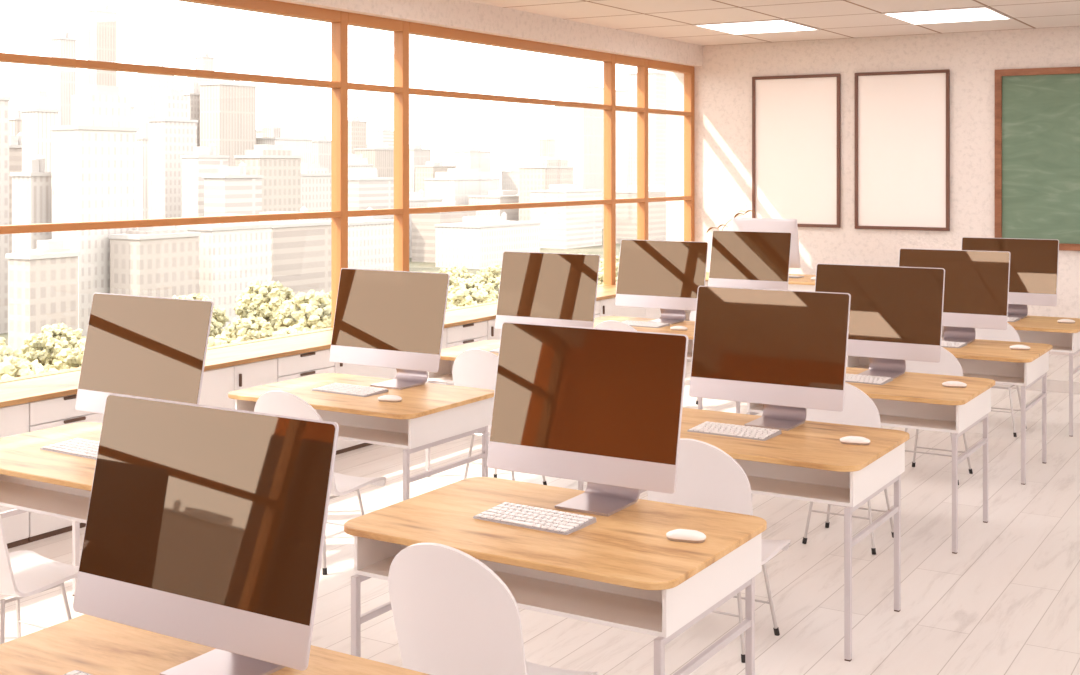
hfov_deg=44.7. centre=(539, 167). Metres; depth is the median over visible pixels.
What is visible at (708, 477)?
shell chair
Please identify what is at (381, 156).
building
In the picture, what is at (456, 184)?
building
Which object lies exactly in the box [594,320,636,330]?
shell chair
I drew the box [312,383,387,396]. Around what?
keyboard
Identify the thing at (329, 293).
tree
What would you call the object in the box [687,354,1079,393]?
floor
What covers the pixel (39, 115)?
building
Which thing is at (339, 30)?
window
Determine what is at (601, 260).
tree
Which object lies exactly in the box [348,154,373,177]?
building
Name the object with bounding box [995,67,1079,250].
chalkboard
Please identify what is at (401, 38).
window
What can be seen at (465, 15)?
wall
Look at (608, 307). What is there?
base cabinet
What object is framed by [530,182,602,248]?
building
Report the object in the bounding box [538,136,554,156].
building
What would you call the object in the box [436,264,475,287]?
tree
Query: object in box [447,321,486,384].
base cabinet
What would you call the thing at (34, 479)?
student desk
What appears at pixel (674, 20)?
ceiling
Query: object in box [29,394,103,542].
base cabinet
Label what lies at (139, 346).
desktop computer
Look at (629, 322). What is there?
keyboard
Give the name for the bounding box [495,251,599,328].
desktop computer
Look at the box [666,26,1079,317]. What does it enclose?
wall
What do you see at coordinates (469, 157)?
building
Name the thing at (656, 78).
building
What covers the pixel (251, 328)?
tree
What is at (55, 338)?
tree
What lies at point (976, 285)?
desktop computer
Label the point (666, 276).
desktop computer
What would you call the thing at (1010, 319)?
keyboard
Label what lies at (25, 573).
shell chair
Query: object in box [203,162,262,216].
building
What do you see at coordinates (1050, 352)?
baseboard
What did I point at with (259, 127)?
building
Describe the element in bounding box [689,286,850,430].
desktop computer
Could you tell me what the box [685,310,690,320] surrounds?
student desk
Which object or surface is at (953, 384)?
computer mouse
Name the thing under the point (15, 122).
building
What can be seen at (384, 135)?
building
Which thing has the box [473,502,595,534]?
keyboard
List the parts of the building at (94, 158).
cornice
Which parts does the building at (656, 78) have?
cornice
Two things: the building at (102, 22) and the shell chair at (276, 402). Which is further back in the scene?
the building at (102, 22)
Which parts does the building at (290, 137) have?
cornice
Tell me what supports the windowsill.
on the cabinet
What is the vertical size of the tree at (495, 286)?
12.210 m
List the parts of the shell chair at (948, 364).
leg, leg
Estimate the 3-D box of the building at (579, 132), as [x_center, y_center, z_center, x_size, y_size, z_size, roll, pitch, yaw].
[21.533,-1.918,637.990,16.500,63.300,29.600,0,0,31]
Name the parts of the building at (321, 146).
cornice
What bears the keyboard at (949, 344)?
on the student desk at (995, 360)
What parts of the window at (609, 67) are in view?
rail, head frame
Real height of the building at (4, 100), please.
45.700 m
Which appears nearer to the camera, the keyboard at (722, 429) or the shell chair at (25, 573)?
the shell chair at (25, 573)
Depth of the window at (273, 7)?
7.59 m
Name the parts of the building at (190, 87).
cornice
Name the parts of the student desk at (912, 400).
leg, rail, rail, leg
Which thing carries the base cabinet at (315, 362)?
on the floor at (1007, 602)
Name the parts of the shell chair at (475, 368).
leg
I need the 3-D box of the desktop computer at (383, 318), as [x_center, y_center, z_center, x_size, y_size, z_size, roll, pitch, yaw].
[-0.683,0.766,6.291,0.650,0.551,0.243,0,0,31]
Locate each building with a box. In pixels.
[0,96,10,333]
[5,240,80,358]
[9,109,21,135]
[9,132,21,252]
[10,154,51,252]
[20,90,58,171]
[49,85,138,336]
[51,31,76,125]
[87,4,117,85]
[108,226,200,297]
[137,116,155,229]
[138,63,173,121]
[147,89,197,228]
[176,214,273,330]
[180,143,228,225]
[181,77,213,146]
[195,51,214,80]
[199,79,256,165]
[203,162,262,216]
[234,144,301,219]
[256,124,312,162]
[256,125,270,137]
[259,206,330,298]
[301,163,330,219]
[312,134,330,172]
[348,116,367,153]
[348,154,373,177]
[348,168,393,219]
[348,207,393,270]
[354,142,393,177]
[371,126,393,148]
[409,143,431,191]
[409,189,442,257]
[412,200,475,262]
[415,160,456,197]
[424,168,500,205]
[434,212,540,268]
[452,146,491,171]
[468,189,518,220]
[501,167,518,193]
[518,156,573,220]
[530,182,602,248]
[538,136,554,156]
[555,99,603,228]
[580,83,603,104]
[603,183,665,243]
[616,83,627,189]
[628,70,665,189]
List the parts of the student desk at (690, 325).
leg, leg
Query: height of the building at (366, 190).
29.600 m
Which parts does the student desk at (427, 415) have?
leg, rail, rail, leg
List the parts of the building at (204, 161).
cornice, water tank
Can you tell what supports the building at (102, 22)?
on the ground
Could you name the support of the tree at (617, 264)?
on the ground
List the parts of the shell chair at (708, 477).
leg, leg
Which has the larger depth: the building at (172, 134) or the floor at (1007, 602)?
the building at (172, 134)
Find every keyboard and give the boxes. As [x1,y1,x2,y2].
[40,438,98,459]
[64,670,91,674]
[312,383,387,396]
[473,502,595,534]
[489,348,498,352]
[622,320,669,327]
[687,421,781,440]
[789,275,803,277]
[845,373,892,384]
[941,341,966,347]
[1007,317,1019,321]
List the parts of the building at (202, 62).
cornice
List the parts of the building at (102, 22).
cornice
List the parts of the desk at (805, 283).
modesty panel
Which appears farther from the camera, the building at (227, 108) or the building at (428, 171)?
the building at (428, 171)
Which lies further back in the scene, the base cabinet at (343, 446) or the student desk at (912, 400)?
the base cabinet at (343, 446)
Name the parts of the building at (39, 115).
cornice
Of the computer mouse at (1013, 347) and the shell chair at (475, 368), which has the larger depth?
the computer mouse at (1013, 347)
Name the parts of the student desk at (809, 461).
leg, rail, rail, leg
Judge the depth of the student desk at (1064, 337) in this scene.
8.69 m
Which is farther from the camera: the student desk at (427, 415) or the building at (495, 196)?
the building at (495, 196)
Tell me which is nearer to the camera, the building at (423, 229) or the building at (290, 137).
the building at (423, 229)
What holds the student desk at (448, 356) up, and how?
on the floor at (1007, 602)
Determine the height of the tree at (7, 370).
12.996 m
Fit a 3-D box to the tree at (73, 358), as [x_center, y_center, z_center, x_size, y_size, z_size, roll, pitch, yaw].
[-47.612,23.853,140.792,8.693,11.778,8.672,0,0,10]
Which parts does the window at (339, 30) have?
rail, head frame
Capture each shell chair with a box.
[0,514,78,643]
[254,390,385,574]
[388,543,596,674]
[452,349,546,484]
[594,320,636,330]
[647,438,790,662]
[690,311,697,404]
[802,383,893,554]
[905,347,972,484]
[975,323,1026,436]
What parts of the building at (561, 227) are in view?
cornice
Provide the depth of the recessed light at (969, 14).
10.58 m
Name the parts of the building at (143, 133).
cornice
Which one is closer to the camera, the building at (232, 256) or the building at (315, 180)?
the building at (232, 256)
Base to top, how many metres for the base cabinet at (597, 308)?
0.652 m
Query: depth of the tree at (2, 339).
145.43 m
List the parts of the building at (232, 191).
cornice, water tank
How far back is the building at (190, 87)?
471.98 m
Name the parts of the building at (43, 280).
cornice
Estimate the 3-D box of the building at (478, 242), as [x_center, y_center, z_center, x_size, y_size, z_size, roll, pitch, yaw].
[-15.632,21.782,403.591,16.500,15.900,34.400,0,0,31]
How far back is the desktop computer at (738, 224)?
11.62 m
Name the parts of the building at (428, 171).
cornice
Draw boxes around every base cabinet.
[0,403,28,548]
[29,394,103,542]
[199,358,276,408]
[277,349,334,381]
[334,328,446,454]
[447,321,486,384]
[486,319,500,339]
[594,300,599,317]
[599,297,660,318]
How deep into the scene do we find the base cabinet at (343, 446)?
8.12 m
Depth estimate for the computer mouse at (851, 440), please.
4.94 m
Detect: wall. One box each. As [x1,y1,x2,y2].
[274,0,702,66]
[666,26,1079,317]
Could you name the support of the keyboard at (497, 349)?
on the student desk at (448, 356)
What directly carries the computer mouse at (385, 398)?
on the student desk at (427, 415)
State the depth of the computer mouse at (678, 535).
3.66 m
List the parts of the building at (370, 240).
water tank, cornice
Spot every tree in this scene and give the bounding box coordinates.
[0,337,5,345]
[0,346,26,364]
[0,359,58,379]
[16,323,85,369]
[54,338,85,369]
[172,293,228,337]
[208,334,239,346]
[220,316,276,341]
[231,280,293,330]
[271,289,330,330]
[272,324,305,336]
[307,290,330,318]
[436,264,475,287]
[446,287,494,308]
[447,277,497,300]
[475,263,500,283]
[491,277,499,293]
[580,253,603,267]
[598,268,616,284]
[601,262,618,277]
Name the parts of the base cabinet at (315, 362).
drawer, handle, handle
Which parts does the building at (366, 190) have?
cornice, water tank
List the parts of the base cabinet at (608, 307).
door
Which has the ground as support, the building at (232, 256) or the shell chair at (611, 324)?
the building at (232, 256)
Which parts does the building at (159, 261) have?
cornice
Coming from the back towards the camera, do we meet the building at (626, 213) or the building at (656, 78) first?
the building at (656, 78)
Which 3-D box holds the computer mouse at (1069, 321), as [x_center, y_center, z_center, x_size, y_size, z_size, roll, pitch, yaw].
[3.533,1.028,8.817,0.113,0.026,0.058,0,0,19]
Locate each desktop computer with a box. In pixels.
[73,393,338,674]
[75,292,213,413]
[329,268,449,389]
[487,322,687,515]
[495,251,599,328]
[615,239,707,323]
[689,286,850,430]
[708,230,791,289]
[731,218,799,267]
[815,263,944,378]
[898,248,1009,343]
[961,237,1058,318]
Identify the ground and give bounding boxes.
[0,229,620,345]
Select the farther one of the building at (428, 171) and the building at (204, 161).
the building at (428, 171)
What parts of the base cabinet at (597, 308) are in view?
drawer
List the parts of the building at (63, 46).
cornice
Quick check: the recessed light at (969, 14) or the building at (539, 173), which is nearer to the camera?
the recessed light at (969, 14)
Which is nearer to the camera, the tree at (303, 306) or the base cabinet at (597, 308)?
the base cabinet at (597, 308)
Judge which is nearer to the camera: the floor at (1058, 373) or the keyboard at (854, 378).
the keyboard at (854, 378)
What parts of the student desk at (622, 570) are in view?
leg, rail, rail, leg, rail, rail, leg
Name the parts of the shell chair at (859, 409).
leg, leg, leg, leg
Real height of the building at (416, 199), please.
22.400 m
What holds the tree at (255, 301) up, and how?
on the ground
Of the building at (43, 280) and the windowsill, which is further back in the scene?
the building at (43, 280)
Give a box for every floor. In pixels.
[0,361,1079,674]
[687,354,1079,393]
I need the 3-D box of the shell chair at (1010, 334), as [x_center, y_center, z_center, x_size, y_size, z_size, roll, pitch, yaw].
[2.993,1.341,8.660,0.411,0.785,0.506,0,0,31]
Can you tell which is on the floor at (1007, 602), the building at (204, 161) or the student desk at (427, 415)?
the student desk at (427, 415)
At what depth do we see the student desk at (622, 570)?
3.70 m
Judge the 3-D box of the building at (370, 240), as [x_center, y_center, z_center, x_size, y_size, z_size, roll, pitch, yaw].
[-42.938,19.532,308.839,10.730,20.400,19.100,0,0,31]
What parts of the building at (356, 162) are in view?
cornice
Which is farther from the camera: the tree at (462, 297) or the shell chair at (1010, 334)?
the tree at (462, 297)
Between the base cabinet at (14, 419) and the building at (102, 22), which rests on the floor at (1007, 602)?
the base cabinet at (14, 419)
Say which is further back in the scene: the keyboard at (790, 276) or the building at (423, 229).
the building at (423, 229)
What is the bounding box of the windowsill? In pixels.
[0,272,708,407]
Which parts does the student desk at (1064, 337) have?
leg, rail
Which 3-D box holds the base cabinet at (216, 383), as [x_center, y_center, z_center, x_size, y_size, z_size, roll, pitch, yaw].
[-1.967,1.406,7.089,0.434,0.652,1.156,0,0,31]
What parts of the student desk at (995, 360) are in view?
leg, rail, rail, leg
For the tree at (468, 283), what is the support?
on the ground
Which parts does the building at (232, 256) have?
cornice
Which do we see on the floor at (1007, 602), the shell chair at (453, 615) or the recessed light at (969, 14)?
the shell chair at (453, 615)
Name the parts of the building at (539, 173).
cornice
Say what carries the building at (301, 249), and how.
on the ground
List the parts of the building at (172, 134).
cornice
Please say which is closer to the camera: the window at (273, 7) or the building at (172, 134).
the window at (273, 7)
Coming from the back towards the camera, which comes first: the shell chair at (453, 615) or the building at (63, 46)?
the building at (63, 46)
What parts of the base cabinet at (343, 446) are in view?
door, door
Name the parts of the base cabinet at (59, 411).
drawer, drawer, drawer, handle, handle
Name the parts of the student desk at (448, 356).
leg, leg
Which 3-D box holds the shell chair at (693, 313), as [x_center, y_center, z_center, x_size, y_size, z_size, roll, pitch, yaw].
[1.362,1.341,9.652,0.411,0.785,0.506,0,0,31]
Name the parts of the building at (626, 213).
cornice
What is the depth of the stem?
12.03 m
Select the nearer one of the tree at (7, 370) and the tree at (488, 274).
the tree at (7, 370)
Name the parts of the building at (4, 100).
cornice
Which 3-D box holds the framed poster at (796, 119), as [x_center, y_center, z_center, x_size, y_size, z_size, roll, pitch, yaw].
[2.481,-0.163,12.749,0.889,1.470,0.035,0,0,31]
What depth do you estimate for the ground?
455.68 m
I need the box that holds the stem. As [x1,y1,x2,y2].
[707,210,754,231]
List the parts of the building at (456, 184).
cornice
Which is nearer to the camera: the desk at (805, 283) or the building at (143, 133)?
the desk at (805, 283)
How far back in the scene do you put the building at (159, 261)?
221.48 m
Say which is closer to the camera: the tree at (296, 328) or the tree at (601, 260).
the tree at (296, 328)
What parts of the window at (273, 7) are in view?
rail, rail, head frame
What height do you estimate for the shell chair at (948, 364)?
0.785 m
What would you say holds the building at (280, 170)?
on the ground
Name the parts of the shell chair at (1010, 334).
leg, leg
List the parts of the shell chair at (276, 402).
leg, leg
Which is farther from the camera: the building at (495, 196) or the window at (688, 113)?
the building at (495, 196)
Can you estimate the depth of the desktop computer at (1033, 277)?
9.04 m
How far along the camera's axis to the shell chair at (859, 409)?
5.88 m
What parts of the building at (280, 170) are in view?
cornice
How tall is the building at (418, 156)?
43.300 m
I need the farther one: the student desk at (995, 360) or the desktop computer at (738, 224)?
the desktop computer at (738, 224)
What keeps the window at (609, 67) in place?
in the wall
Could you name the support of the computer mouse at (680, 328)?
on the student desk at (690, 325)
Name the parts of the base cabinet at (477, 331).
drawer, drawer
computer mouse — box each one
[378,395,401,401]
[666,529,705,542]
[670,326,687,330]
[840,436,869,444]
[942,381,966,387]
[1010,345,1029,349]
[1057,319,1074,323]
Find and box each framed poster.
[752,73,840,227]
[855,69,949,230]
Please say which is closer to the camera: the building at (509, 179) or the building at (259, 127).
the building at (259, 127)
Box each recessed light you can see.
[692,19,820,34]
[881,6,1012,24]
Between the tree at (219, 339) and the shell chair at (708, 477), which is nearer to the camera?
the shell chair at (708, 477)
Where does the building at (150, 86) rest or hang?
on the ground
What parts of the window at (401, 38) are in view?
rail, head frame, rail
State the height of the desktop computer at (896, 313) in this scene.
0.551 m
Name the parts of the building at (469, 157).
cornice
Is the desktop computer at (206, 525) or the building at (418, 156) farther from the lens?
the building at (418, 156)
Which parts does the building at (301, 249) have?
cornice, water tank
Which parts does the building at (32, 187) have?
cornice, water tank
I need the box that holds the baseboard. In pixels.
[1049,351,1079,355]
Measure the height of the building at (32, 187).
32.100 m
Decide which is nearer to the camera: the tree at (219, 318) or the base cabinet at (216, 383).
the base cabinet at (216, 383)
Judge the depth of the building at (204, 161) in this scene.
325.26 m
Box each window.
[0,0,340,382]
[331,11,402,327]
[394,21,611,311]
[604,54,644,284]
[637,59,694,241]
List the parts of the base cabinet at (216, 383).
door, handle, door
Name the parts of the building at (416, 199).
water tank, cornice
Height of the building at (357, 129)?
58.700 m
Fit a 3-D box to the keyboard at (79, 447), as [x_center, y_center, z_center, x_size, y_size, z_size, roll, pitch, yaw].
[-1.668,1.034,4.843,0.332,0.015,0.172,0,0,33]
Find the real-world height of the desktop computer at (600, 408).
0.551 m
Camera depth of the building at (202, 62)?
624.97 m
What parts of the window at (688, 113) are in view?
rail, head frame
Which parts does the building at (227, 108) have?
cornice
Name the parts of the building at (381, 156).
cornice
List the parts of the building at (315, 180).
cornice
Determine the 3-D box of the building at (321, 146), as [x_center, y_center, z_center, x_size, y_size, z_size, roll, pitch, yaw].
[-101.507,6.982,609.742,7.430,45.500,13.100,0,0,31]
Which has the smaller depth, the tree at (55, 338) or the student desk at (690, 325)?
the student desk at (690, 325)
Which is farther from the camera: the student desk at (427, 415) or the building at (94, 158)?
the building at (94, 158)
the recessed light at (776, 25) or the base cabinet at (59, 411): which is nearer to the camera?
the base cabinet at (59, 411)
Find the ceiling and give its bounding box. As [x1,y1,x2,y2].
[466,0,1079,45]
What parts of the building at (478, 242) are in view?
cornice, water tank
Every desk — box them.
[0,422,101,595]
[0,614,429,674]
[228,373,494,500]
[344,477,766,674]
[425,340,582,490]
[593,316,739,413]
[640,408,909,661]
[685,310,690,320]
[706,274,815,290]
[746,367,994,553]
[846,337,1052,484]
[942,315,1079,436]
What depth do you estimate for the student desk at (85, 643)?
2.81 m
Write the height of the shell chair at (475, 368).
0.785 m
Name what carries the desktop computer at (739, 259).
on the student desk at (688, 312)
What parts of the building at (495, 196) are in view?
cornice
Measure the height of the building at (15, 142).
38.200 m
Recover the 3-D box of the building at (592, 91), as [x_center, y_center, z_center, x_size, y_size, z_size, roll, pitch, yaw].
[36.123,-13.618,877.510,10.400,86.700,18.500,0,0,31]
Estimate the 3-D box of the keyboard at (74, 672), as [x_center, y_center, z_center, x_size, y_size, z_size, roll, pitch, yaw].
[-0.861,1.034,2.535,0.332,0.015,0.172,0,0,33]
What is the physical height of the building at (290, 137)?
45.996 m
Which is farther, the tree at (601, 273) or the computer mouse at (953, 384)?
the tree at (601, 273)
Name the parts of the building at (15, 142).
cornice, water tank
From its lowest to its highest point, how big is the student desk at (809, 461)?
0.690 m
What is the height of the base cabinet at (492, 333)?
0.652 m
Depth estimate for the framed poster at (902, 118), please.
12.21 m
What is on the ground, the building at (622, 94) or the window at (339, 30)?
the building at (622, 94)
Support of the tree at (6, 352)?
on the ground
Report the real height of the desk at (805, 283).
0.652 m

